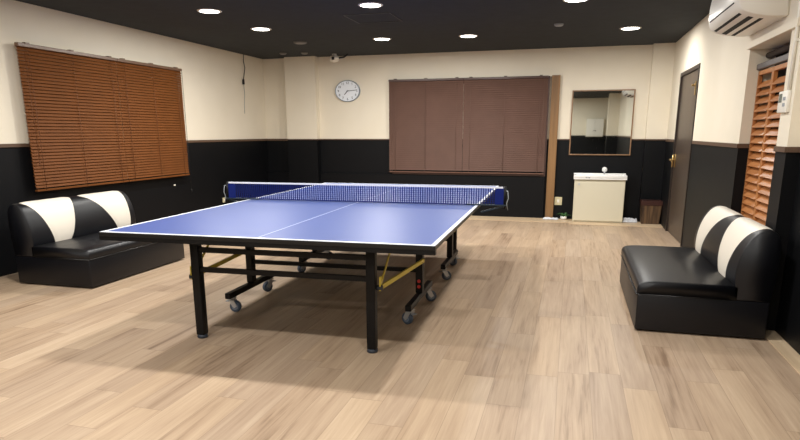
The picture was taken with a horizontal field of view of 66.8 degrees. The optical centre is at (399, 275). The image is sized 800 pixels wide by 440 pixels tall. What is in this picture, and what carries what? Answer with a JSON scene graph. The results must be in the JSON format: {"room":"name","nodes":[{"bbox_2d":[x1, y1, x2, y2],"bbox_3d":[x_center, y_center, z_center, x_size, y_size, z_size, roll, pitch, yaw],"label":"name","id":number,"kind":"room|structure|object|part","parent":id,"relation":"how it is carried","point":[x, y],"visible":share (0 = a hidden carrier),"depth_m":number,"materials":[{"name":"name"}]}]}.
{"room":"table tennis room","nodes":[
{"label":"table tennis room","id":0,"kind":"room"},
{"bbox_2d":[0,0,268,276],"bbox_3d":[-3.982,-0.803,3.633,0.200,2.340,13.442,4,14,15],"label":"wall","id":1,"kind":"structure","parent":0,"point":[213,88],"depth_m":7.23,"materials":[{"name":"beige paint"}]},
{"bbox_2d":[20,51,174,172],"bbox_3d":[-3.032,-1.663,6.480,0.045,1.225,2.170,4,14,15],"label":"window","id":2,"kind":"structure","parent":1,"relation":"in","point":[30,51],"depth_m":6.17,"materials":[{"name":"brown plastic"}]},
{"bbox_2d":[14,42,128,191],"bbox_3d":[-3.130,-1.522,5.917,0.059,1.290,1.210,4,14,15],"label":"blind","id":3,"kind":"object","parent":2,"relation":"attached to","point":[76,136],"visible":1,"depth_m":5.83,"materials":[{"name":"brown wood"}]},
{"bbox_3d":[-3.257,-1.504,5.366,0.013,1.012,0.013,-2,13,-7],"label":"pull cord","id":4,"kind":"part","parent":3,"relation":"part of","materials":[{"name":"brown fabric"}]},
{"bbox_3d":[-3.254,-1.395,5.444,0.004,1.240,0.004,4,14,15],"label":"ladder cord","id":5,"kind":"part","parent":3,"relation":"part of","materials":[{"name":"brown fabric"}]},
{"bbox_3d":[-3.139,-2.126,5.777,0.044,0.030,1.210,4,14,15],"label":"head rail","id":6,"kind":"part","parent":3,"relation":"part of","materials":[{"name":"brown metal"}]},
{"bbox_3d":[-3.119,-1.507,5.918,0.004,1.240,0.004,4,14,15],"label":"ladder cord","id":7,"kind":"part","parent":3,"relation":"part of","materials":[{"name":"brown fabric"}]},
{"bbox_3d":[-3.136,-0.904,6.065,0.032,0.018,1.206,4,14,15],"label":"rail","id":8,"kind":"part","parent":3,"relation":"part of","materials":[{"name":"brown wood"}]},
{"bbox_3d":[-2.984,-1.619,6.391,0.004,1.240,0.004,4,14,15],"label":"ladder cord","id":9,"kind":"part","parent":3,"relation":"part of","materials":[{"name":"brown fabric"}]},
{"bbox_2d":[115,58,191,191],"bbox_3d":[-2.816,-1.680,7.043,0.059,1.500,1.136,4,14,15],"label":"blind","id":10,"kind":"object","parent":2,"relation":"attached to","point":[154,133],"visible":1,"depth_m":6.96,"materials":[{"name":"brown wood"}]},
{"bbox_3d":[-2.930,-1.663,6.581,0.004,1.240,0.004,4,14,15],"label":"ladder cord","id":11,"kind":"part","parent":10,"relation":"part of","materials":[{"name":"brown plastic"}]},
{"bbox_3d":[-2.827,-2.384,6.871,0.044,0.030,1.118,4,14,15],"label":"head rail","id":12,"kind":"part","parent":10,"relation":"part of","materials":[{"name":"brown metal"}]},
{"bbox_3d":[-2.808,-1.765,7.011,0.004,1.240,0.004,4,14,15],"label":"ladder cord","id":13,"kind":"part","parent":10,"relation":"part of","materials":[{"name":"brown fabric"}]},
{"bbox_3d":[-2.825,-1.162,7.158,0.032,0.018,1.114,4,14,15],"label":"rail","id":14,"kind":"part","parent":10,"relation":"part of","materials":[{"name":"brown wood"}]},
{"bbox_3d":[-2.685,-1.867,7.442,0.004,1.240,0.004,4,14,15],"label":"ladder cord","id":15,"kind":"part","parent":10,"relation":"part of","materials":[{"name":"brown fabric"}]},
{"bbox_3d":[-2.661,-1.998,7.457,0.013,1.012,0.013,10,17,37],"label":"pull cord","id":16,"kind":"part","parent":10,"relation":"part of","materials":[{"name":"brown fabric"}]},
{"bbox_3d":[-2.663,-1.784,7.570,0.018,1.460,0.018,-2,13,-7],"label":"long cord","id":17,"kind":"part","parent":10,"relation":"part of","materials":[{"name":"black plastic"}]},
{"bbox_2d":[0,139,266,147],"bbox_3d":[-3.878,-0.742,3.618,0.014,0.030,13.042,4,14,15],"label":"trim","id":18,"kind":"structure","parent":1,"relation":"attached to","point":[227,140],"depth_m":8.00,"materials":[{"name":"brown wood"}]},
{"bbox_2d":[284,56,321,189],"bbox_3d":[-1.504,-2.185,9.484,0.500,2.340,0.130,4,14,15],"label":"wall pillar","id":19,"kind":"structure","parent":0,"point":[301,73],"depth_m":9.37,"materials":[{"name":"beige paint"}]},
{"bbox_2d":[15,0,711,58],"bbox_3d":[-0.934,-1.803,2.529,6.531,0.100,13.442,4,14,15],"label":"ceiling","id":20,"kind":"structure","parent":0,"point":[426,26],"depth_m":6.31,"materials":[{"name":"black paint"}]},
{"bbox_2d":[197,9,221,13],"bbox_3d":[-1.803,-2.501,5.735,0.228,0.006,0.228,4,14,15],"label":"recessed light","id":21,"kind":"object","parent":20,"relation":"in","point":[208,11],"visible":1,"depth_m":5.74,"materials":[{"name":"white plastic"}]},
{"bbox_2d":[200,10,218,12],"bbox_3d":[-1.803,-2.502,5.734,0.184,0.004,0.184,4,14,15],"label":"diffuser","id":22,"kind":"object","parent":21,"relation":"attached to","point":[201,11],"depth_m":5.74,"materials":[{"name":"white plastic"}]},
{"bbox_2d":[242,54,244,113],"bbox_3d":[-2.297,-2.827,8.943,0.032,0.841,0.084,4,14,15],"label":"hanging cable","id":23,"kind":"object","parent":20,"relation":"hanging from","point":[243,79],"visible":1,"depth_m":8.92,"materials":[{"name":"black plastic"}]},
{"bbox_2d":[250,27,270,30],"bbox_3d":[-1.542,-2.735,6.725,0.228,0.006,0.228,4,14,15],"label":"recessed light","id":24,"kind":"object","parent":20,"relation":"in","point":[253,28],"visible":1,"depth_m":6.73,"materials":[{"name":"white plastic"}]},
{"bbox_2d":[253,28,268,30],"bbox_3d":[-1.542,-2.736,6.724,0.184,0.004,0.184,4,14,15],"label":"diffuser","id":25,"kind":"object","parent":24,"relation":"attached to","point":[256,29],"depth_m":6.74,"materials":[{"name":"white plastic"}]},
{"bbox_2d":[294,41,306,43],"bbox_3d":[-1.266,-2.955,7.692,0.170,0.022,0.170,4,14,15],"label":"smoke detector","id":26,"kind":"object","parent":20,"relation":"attached to","point":[295,42],"visible":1,"depth_m":7.63,"materials":[{"name":"grey plastic"}]},
{"bbox_2d":[330,54,347,61],"bbox_3d":[-0.895,-3.182,8.843,0.269,0.115,0.141,4,14,15],"label":"security camera","id":27,"kind":"object","parent":20,"relation":"attached to","point":[334,58],"visible":1,"depth_m":8.82,"materials":[{"name":"white plastic"}]},
{"bbox_2d":[358,2,382,7],"bbox_3d":[-0.267,-2.445,5.481,0.228,0.006,0.228,4,14,15],"label":"recessed light","id":28,"kind":"object","parent":20,"relation":"in","point":[367,4],"visible":1,"depth_m":5.48,"materials":[{"name":"white plastic"}]},
{"bbox_2d":[360,4,380,7],"bbox_3d":[-0.267,-2.446,5.481,0.184,0.004,0.184,4,14,15],"label":"diffuser","id":29,"kind":"object","parent":28,"relation":"attached to","point":[361,5],"depth_m":5.48,"materials":[{"name":"white plastic"}]},
{"bbox_2d":[343,12,401,23],"bbox_3d":[-0.265,-2.593,6.106,0.480,0.004,0.480,4,14,15],"label":"trim","id":30,"kind":"structure","parent":20,"relation":"attached to","point":[388,12],"depth_m":6.07,"materials":[{"name":"black"}]},
{"bbox_2d":[373,38,390,40],"bbox_3d":[-0.222,-2.910,7.459,0.228,0.006,0.228,4,14,15],"label":"recessed light","id":31,"kind":"object","parent":20,"relation":"in","point":[378,39],"visible":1,"depth_m":7.47,"materials":[{"name":"white plastic"}]},
{"bbox_2d":[459,34,477,37],"bbox_3d":[0.815,-2.861,7.239,0.228,0.006,0.228,4,14,15],"label":"recessed light","id":32,"kind":"object","parent":20,"relation":"in","point":[466,35],"visible":1,"depth_m":7.25,"materials":[{"name":"white"}]},
{"bbox_2d":[554,23,563,26],"bbox_3d":[1.693,-2.671,6.458,0.100,0.022,0.100,4,14,15],"label":"ceiling sensor","id":33,"kind":"object","parent":20,"relation":"attached to","point":[556,24],"visible":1,"depth_m":6.43,"materials":[{"name":"grey plastic"}]},
{"bbox_2d":[563,0,587,2],"bbox_3d":[1.530,-2.399,5.268,0.228,0.006,0.228,4,14,15],"label":"recessed light","id":34,"kind":"object","parent":20,"relation":"in","point":[570,1],"visible":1,"depth_m":5.29,"materials":[{"name":"white plastic"}]},
{"bbox_2d":[565,0,584,1],"bbox_3d":[1.530,-2.400,5.267,0.184,0.004,0.184,4,14,15],"label":"diffuser","id":35,"kind":"object","parent":34,"relation":"attached to","point":[565,0],"depth_m":5.29,"materials":[{"name":"white plastic"}]},
{"bbox_2d":[620,26,641,29],"bbox_3d":[2.558,-2.744,6.727,0.228,0.006,0.228,4,14,15],"label":"recessed light","id":36,"kind":"object","parent":20,"relation":"in","point":[631,27],"visible":1,"depth_m":6.72,"materials":[{"name":"white plastic"}]},
{"bbox_2d":[622,27,638,29],"bbox_3d":[2.558,-2.745,6.727,0.184,0.004,0.184,4,14,15],"label":"diffuser","id":37,"kind":"object","parent":36,"relation":"attached to","point":[624,28],"depth_m":6.72,"materials":[{"name":"white plastic"}]},
{"bbox_2d":[0,219,799,439],"bbox_3d":[-0.929,0.572,3.087,6.531,0.100,13.442,4,14,15],"label":"floor","id":38,"kind":"structure","parent":0,"point":[531,334],"depth_m":3.36,"materials":[{"name":"brown wood"}]},
{"bbox_2d":[8,190,184,287],"bbox_3d":[-2.655,-0.374,5.446,0.768,0.669,1.239,4,14,15],"label":"bench sofa","id":39,"kind":"object","parent":38,"relation":"on","point":[55,241],"visible":0.91,"depth_m":5.07,"materials":[{"name":"black leather"}]},
{"bbox_3d":[-2.995,-0.474,5.192,0.235,0.358,0.522,4,14,15],"label":"cream panel","id":40,"kind":"part","parent":39,"relation":"part of","materials":[{"name":"beige leather"}]},
{"bbox_3d":[-2.912,-0.505,5.490,0.225,0.424,1.235,4,14,15],"label":"backrest","id":41,"kind":"part","parent":39,"relation":"part of","materials":[{"name":"black leather"}]},
{"bbox_2d":[32,233,152,259],"bbox_3d":[-2.558,-0.318,5.433,0.557,0.088,1.235,4,14,15],"label":"seat cushion","id":42,"kind":"object","parent":39,"relation":"on","point":[80,246],"depth_m":4.97,"materials":[{"name":"black leather"}]},
{"bbox_3d":[-2.829,-0.611,5.773,0.235,0.358,0.527,4,14,15],"label":"cream panel","id":43,"kind":"part","parent":39,"relation":"part of","materials":[{"name":"beige leather"}]},
{"bbox_2d":[99,183,498,353],"bbox_3d":[-0.328,-0.253,4.883,1.906,0.681,3.512,3,14,14],"label":"table","id":44,"kind":"object","parent":38,"relation":"on","point":[371,228],"visible":0.98,"depth_m":3.61,"materials":[{"name":"blue painted board"},{"name":"black metal"},{"name":"white paint lines"}]},
{"bbox_3d":[-1.206,0.049,3.631,0.052,0.626,0.052,3,14,14],"label":"leg","id":45,"kind":"part","parent":44,"relation":"part of","materials":[{"name":"black metal"}]},
{"bbox_3d":[-1.097,-0.192,4.428,0.048,0.483,0.060,3,14,14],"label":"wheel post","id":46,"kind":"part","parent":44,"relation":"part of","materials":[{"name":"black metal"}]},
{"bbox_3d":[-0.545,-0.348,3.970,1.904,0.030,1.721,3,14,14],"label":"apron frame","id":47,"kind":"part","parent":44,"relation":"part of","materials":[{"name":"black"}]},
{"bbox_2d":[224,181,508,212],"bbox_3d":[-0.329,-0.627,4.796,2.350,0.198,0.046,3,14,14],"label":"net","id":48,"kind":"object","parent":44,"relation":"on","point":[500,193],"visible":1,"depth_m":4.77,"materials":[{"name":"blue fabric"}]},
{"bbox_3d":[-1.439,-0.705,5.062,0.018,0.164,0.018,3,14,14],"label":"net post","id":49,"kind":"part","parent":48,"relation":"part of","materials":[{"name":"black"}]},
{"bbox_3d":[-1.398,-0.709,5.051,0.065,0.121,0.008,3,14,14],"label":"panel","id":50,"kind":"part","parent":48,"relation":"part of","materials":[{"name":"blue fabric"}]},
{"bbox_3d":[-0.328,-0.590,4.804,2.260,0.007,0.006,3,14,14],"label":"cord","id":51,"kind":"part","parent":48,"relation":"part of","materials":[{"name":"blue fabric"}]},
{"bbox_3d":[0.741,-0.591,4.530,0.065,0.121,0.008,3,14,14],"label":"panel","id":52,"kind":"part","parent":48,"relation":"part of","materials":[{"name":"blue fabric"}]},
{"bbox_3d":[0.782,-0.582,4.521,0.018,0.164,0.018,3,14,14],"label":"net post","id":53,"kind":"part","parent":48,"relation":"part of","materials":[{"name":"black"}]},
{"bbox_3d":[-0.158,0.107,3.376,0.052,0.626,0.052,3,14,14],"label":"leg","id":54,"kind":"part","parent":44,"relation":"part of","materials":[{"name":"black metal"}]},
{"bbox_3d":[-0.116,0.067,3.369,0.040,0.032,0.032,3,14,14],"label":"pivot knob","id":55,"kind":"part","parent":44,"relation":"part of","materials":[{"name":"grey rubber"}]},
{"bbox_3d":[-0.108,0.043,3.361,0.007,0.080,0.024,3,14,14],"label":"strut plate","id":56,"kind":"part","parent":44,"relation":"part of","materials":[{"name":"yellow paint"}]},
{"bbox_3d":[0.136,-0.124,4.128,0.048,0.483,0.060,3,14,14],"label":"wheel post","id":57,"kind":"part","parent":44,"relation":"part of","materials":[{"name":"black metal"}]},
{"bbox_3d":[0.441,-0.404,5.318,0.048,0.483,0.060,3,14,14],"label":"wheel post","id":58,"kind":"part","parent":44,"relation":"part of","materials":[{"name":"black metal"}]},
{"bbox_3d":[0.551,-0.544,6.138,0.052,0.626,0.052,3,14,14],"label":"leg","id":59,"kind":"part","parent":44,"relation":"part of","materials":[{"name":"black metal"}]},
{"bbox_2d":[620,205,780,338],"bbox_3d":[2.003,-0.101,4.239,0.768,0.669,1.304,4,14,15],"label":"bench sofa","id":60,"kind":"object","parent":38,"relation":"on","point":[723,285],"visible":1,"depth_m":3.71,"materials":[{"name":"black leather"}]},
{"bbox_2d":[621,245,737,299],"bbox_3d":[1.907,-0.056,4.279,0.557,0.088,1.300,4,14,15],"label":"seat cushion","id":61,"kind":"object","parent":60,"relation":"on","point":[654,272],"depth_m":3.89,"materials":[{"name":"black leather"}]},
{"bbox_3d":[2.348,-0.309,4.443,0.235,0.358,0.555,4,14,15],"label":"cream panel","id":62,"kind":"part","parent":60,"relation":"part of","materials":[{"name":"beige leather"}]},
{"bbox_3d":[2.261,-0.200,4.144,0.225,0.424,1.300,4,14,15],"label":"backrest","id":63,"kind":"part","parent":60,"relation":"part of","materials":[{"name":"black leather"}]},
{"bbox_3d":[2.174,-0.165,3.831,0.235,0.358,0.550,4,14,15],"label":"cream panel","id":64,"kind":"part","parent":60,"relation":"part of","materials":[{"name":"beige leather"}]},
{"bbox_2d":[262,44,652,220],"bbox_3d":[0.748,-2.086,9.042,5.944,2.340,0.200,4,14,15],"label":"wall","id":65,"kind":"structure","parent":0,"point":[628,66],"depth_m":8.75,"materials":[{"name":"paint"}]},
{"bbox_2d":[267,139,287,140],"bbox_3d":[-1.930,-2.171,9.671,0.417,0.030,0.014,4,14,15],"label":"trim","id":66,"kind":"structure","parent":65,"relation":"attached to","point":[267,139],"depth_m":9.67,"materials":[{"name":"brown wood"}]},
{"bbox_2d":[267,172,289,194],"bbox_3d":[-1.938,-1.377,9.850,0.431,0.600,0.035,4,14,15],"label":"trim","id":67,"kind":"structure","parent":65,"relation":"attached to","point":[273,177],"depth_m":9.80,"materials":[{"name":"black"}]},
{"bbox_2d":[335,80,359,101],"bbox_3d":[-0.794,-2.799,9.188,0.400,0.316,0.034,4,14,15],"label":"wall clock","id":68,"kind":"object","parent":65,"relation":"attached to","point":[346,90],"visible":1,"depth_m":9.18,"materials":[{"name":"white plastic"}]},
{"bbox_2d":[321,173,544,217],"bbox_3d":[0.416,-1.234,9.212,3.455,0.605,0.035,4,14,15],"label":"wainscoting","id":69,"kind":"structure","parent":65,"relation":"attached to","point":[526,193],"depth_m":8.94,"materials":[{"name":"black"}]},
{"bbox_2d":[390,76,549,175],"bbox_3d":[0.962,-2.160,8.831,2.315,1.370,0.050,4,14,15],"label":"window","id":70,"kind":"structure","parent":65,"relation":"in","point":[549,76],"depth_m":8.77,"materials":[{"name":"brown"}]},
{"bbox_2d":[388,77,463,172],"bbox_3d":[0.373,-2.206,8.942,1.118,1.355,0.059,4,14,15],"label":"blind","id":71,"kind":"object","parent":70,"relation":"attached to","point":[426,115],"visible":1,"depth_m":8.94,"materials":[{"name":"brown fabric"}]},
{"bbox_3d":[0.377,-1.557,9.102,1.114,0.018,0.032,4,14,15],"label":"rail","id":72,"kind":"part","parent":71,"relation":"part of","materials":[{"name":"brown wood"}]},
{"bbox_3d":[0.374,-2.843,8.800,1.118,0.030,0.044,4,14,15],"label":"head rail","id":73,"kind":"part","parent":71,"relation":"part of","materials":[{"name":"brown"}]},
{"bbox_3d":[0.813,-2.162,8.815,0.004,1.305,0.004,4,14,15],"label":"ladder cord","id":74,"kind":"part","parent":71,"relation":"part of","materials":[{"name":"brown fabric"}]},
{"bbox_2d":[462,75,548,174],"bbox_3d":[1.480,-2.138,8.643,1.175,1.355,0.059,4,14,15],"label":"blind","id":75,"kind":"object","parent":70,"relation":"attached to","point":[504,118],"visible":1,"depth_m":8.64,"materials":[{"name":"brown fabric"}]},
{"bbox_3d":[1.484,-1.489,8.803,1.171,0.018,0.032,4,14,15],"label":"rail","id":76,"kind":"part","parent":75,"relation":"part of","materials":[{"name":"brown wood"}]},
{"bbox_3d":[1.481,-2.775,8.500,1.175,0.030,0.044,4,14,15],"label":"head rail","id":77,"kind":"part","parent":75,"relation":"part of","materials":[{"name":"brown"}]},
{"bbox_2d":[286,139,665,139],"bbox_3d":[0.903,-1.986,8.838,5.527,0.016,0.144,4,14,15],"label":"trim","id":78,"kind":"structure","parent":65,"relation":"attached to","point":[286,139],"depth_m":9.31,"materials":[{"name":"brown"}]},
{"bbox_2d":[545,75,560,217],"bbox_3d":[2.159,-1.801,8.577,0.113,1.978,0.045,4,14,15],"label":"trim","id":79,"kind":"structure","parent":65,"relation":"attached to","point":[555,92],"depth_m":8.54,"materials":[{"name":"brown wood"}]},
{"bbox_2d":[554,197,561,204],"bbox_3d":[2.279,-1.076,8.730,0.104,0.116,0.014,4,14,15],"label":"wall socket","id":80,"kind":"object","parent":65,"relation":"attached to","point":[558,200],"visible":1,"depth_m":8.73,"materials":[{"name":"beige plastic"}]},
{"bbox_2d":[468,216,662,227],"bbox_3d":[0.647,-0.865,8.947,5.944,0.007,0.512,4,14,15],"label":"trim","id":81,"kind":"structure","parent":65,"relation":"attached to","point":[525,219],"depth_m":8.47,"materials":[{"name":"brown wood"}]},
{"bbox_2d":[543,217,557,219],"bbox_3d":[2.161,-0.827,8.703,0.221,0.023,0.132,4,14,15],"label":"crumpled paper","id":82,"kind":"object","parent":81,"relation":"on","point":[549,218],"visible":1,"depth_m":8.66,"materials":[{"name":"white paper"}]},
{"bbox_2d":[558,212,567,219],"bbox_3d":[2.341,-0.853,8.655,0.205,0.095,0.122,4,14,15],"label":"potted plant","id":83,"kind":"object","parent":81,"relation":"on","point":[562,216],"visible":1,"depth_m":8.64,"materials":[{"name":"green plant"}]},
{"bbox_2d":[572,167,626,222],"bbox_3d":[2.746,-1.123,8.385,0.690,0.743,0.297,4,14,15],"label":"stand","id":84,"kind":"object","parent":81,"relation":"on","point":[598,197],"visible":1,"depth_m":8.28,"materials":[{"name":"beige laminate"}]},
{"bbox_3d":[2.716,-1.018,8.294,0.652,0.540,0.016,4,14,15],"label":"cabinet door","id":85,"kind":"part","parent":84,"relation":"part of","materials":[{"name":"beige laminate"}]},
{"bbox_2d":[574,173,626,179],"bbox_3d":[2.746,-1.366,8.330,0.690,0.072,0.287,4,14,15],"label":"basin","id":86,"kind":"object","parent":84,"relation":"in","point":[577,176],"depth_m":8.23,"materials":[{"name":"white ceramic"}]},
{"bbox_2d":[622,218,636,222],"bbox_3d":[3.182,-0.777,8.399,0.198,0.061,0.128,4,14,15],"label":"crumpled cloth","id":87,"kind":"object","parent":81,"relation":"on","point":[632,220],"visible":0.96,"depth_m":8.36,"materials":[{"name":"white fabric"}]},
{"bbox_2d":[640,199,662,223],"bbox_3d":[3.403,-0.868,8.241,0.268,0.310,0.208,4,14,15],"label":"waste bin","id":88,"kind":"object","parent":81,"relation":"on","point":[650,210],"visible":1,"depth_m":8.15,"materials":[{"name":"brown wood"}]},
{"bbox_2d":[569,89,635,155],"bbox_3d":[2.771,-2.103,8.340,0.816,0.874,0.028,4,14,15],"label":"wall mirror","id":89,"kind":"object","parent":65,"relation":"attached to","point":[601,120],"visible":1,"depth_m":8.33,"materials":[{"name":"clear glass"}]},
{"bbox_2d":[638,43,675,221],"bbox_3d":[3.445,-1.885,8.161,0.263,2.340,0.100,4,14,15],"label":"wall pillar","id":90,"kind":"structure","parent":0,"point":[663,54],"depth_m":8.07,"materials":[{"name":"beige paint"}]},
{"bbox_2d":[659,0,799,354],"bbox_3d":[2.056,-0.456,2.101,0.387,2.340,13.242,4,14,15],"label":"wall","id":91,"kind":"structure","parent":0,"point":[728,77],"depth_m":4.69,"materials":[{"name":"beige paint"}]},
{"bbox_2d":[665,63,700,246],"bbox_3d":[3.228,-1.369,6.930,0.159,1.900,1.160,4,14,15],"label":"door","id":92,"kind":"structure","parent":91,"relation":"in","point":[689,79],"depth_m":6.95,"materials":[{"name":"brown wood"}]},
{"bbox_3d":[3.292,-1.387,7.312,0.081,0.160,0.220,4,14,15],"label":"handle","id":93,"kind":"part","parent":92,"relation":"part of","materials":[{"name":"gold metal"}]},
{"bbox_2d":[666,139,799,152],"bbox_3d":[1.871,-0.376,2.012,0.112,0.032,12.940,4,14,15],"label":"trim","id":94,"kind":"structure","parent":91,"relation":"attached to","point":[732,145],"depth_m":4.59,"materials":[{"name":"brown wood"}]},
{"bbox_2d":[709,0,790,36],"bbox_3d":[2.319,-1.828,4.063,0.290,0.313,0.871,4,14,15],"label":"air conditioner","id":95,"kind":"object","parent":91,"relation":"attached to","point":[734,18],"visible":1,"depth_m":3.91,"materials":[{"name":"white plastic"}]},
{"bbox_2d":[741,67,773,219],"bbox_3d":[2.596,-0.801,4.424,0.044,1.345,0.350,4,14,15],"label":"shutter","id":96,"kind":"object","parent":91,"relation":"attached to","point":[752,174],"visible":0.65,"depth_m":4.43,"materials":[{"name":"orange wood"}]},
{"bbox_2d":[754,62,787,224],"bbox_3d":[2.477,-0.702,4.007,0.044,1.345,0.530,4,14,15],"label":"shutter","id":97,"kind":"object","parent":91,"relation":"attached to","point":[766,169],"visible":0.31,"depth_m":4.13,"materials":[{"name":"orange wood"}]},
{"bbox_2d":[757,53,788,69],"bbox_3d":[2.507,-1.426,4.014,0.030,0.040,0.900,4,14,15],"label":"trim","id":98,"kind":"structure","parent":91,"relation":"attached to","point":[783,58],"depth_m":4.07,"materials":[{"name":"grey metal"}]},
{"bbox_2d":[747,17,799,49],"bbox_3d":[2.406,-1.558,3.932,0.022,0.045,1.070,4,14,15],"label":"trim","id":99,"kind":"structure","parent":91,"relation":"attached to","point":[791,25],"depth_m":3.83,"materials":[{"name":"beige paint"}]},
{"bbox_2d":[766,43,789,162],"bbox_3d":[2.611,-0.811,4.129,0.014,1.500,0.900,4,14,15],"label":"window","id":100,"kind":"structure","parent":91,"relation":"attached to","point":[782,72],"depth_m":4.28,"materials":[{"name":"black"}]},
{"bbox_2d":[766,44,789,58],"bbox_3d":[2.559,-1.500,3.981,0.044,0.043,0.890,4,14,15],"label":"screen","id":101,"kind":"object","parent":91,"relation":"attached to","point":[781,50],"visible":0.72,"depth_m":4.15,"materials":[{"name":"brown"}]},
{"bbox_2d":[765,330,799,373],"bbox_3d":[1.215,1.239,-0.001,0.092,0.006,8.100,4,14,15],"label":"trim","id":102,"kind":"structure","parent":91,"relation":"attached to","point":[773,337],"depth_m":3.47,"materials":[{"name":"brown wood"}]},
{"bbox_2d":[777,90,791,112],"bbox_3d":[2.286,-1.035,3.609,0.024,0.125,0.160,4,14,15],"label":"controller","id":103,"kind":"object","parent":91,"relation":"attached to","point":[784,99],"visible":1,"depth_m":3.57,"materials":[{"name":"white plastic"}]},
{"bbox_2d":[787,0,799,89],"bbox_3d":[2.270,-1.514,3.437,0.022,0.888,0.030,4,14,15],"label":"cable conduit","id":104,"kind":"object","parent":91,"relation":"attached to","point":[796,39],"visible":1,"depth_m":3.49,"materials":[{"name":"white plastic"}]}
]}

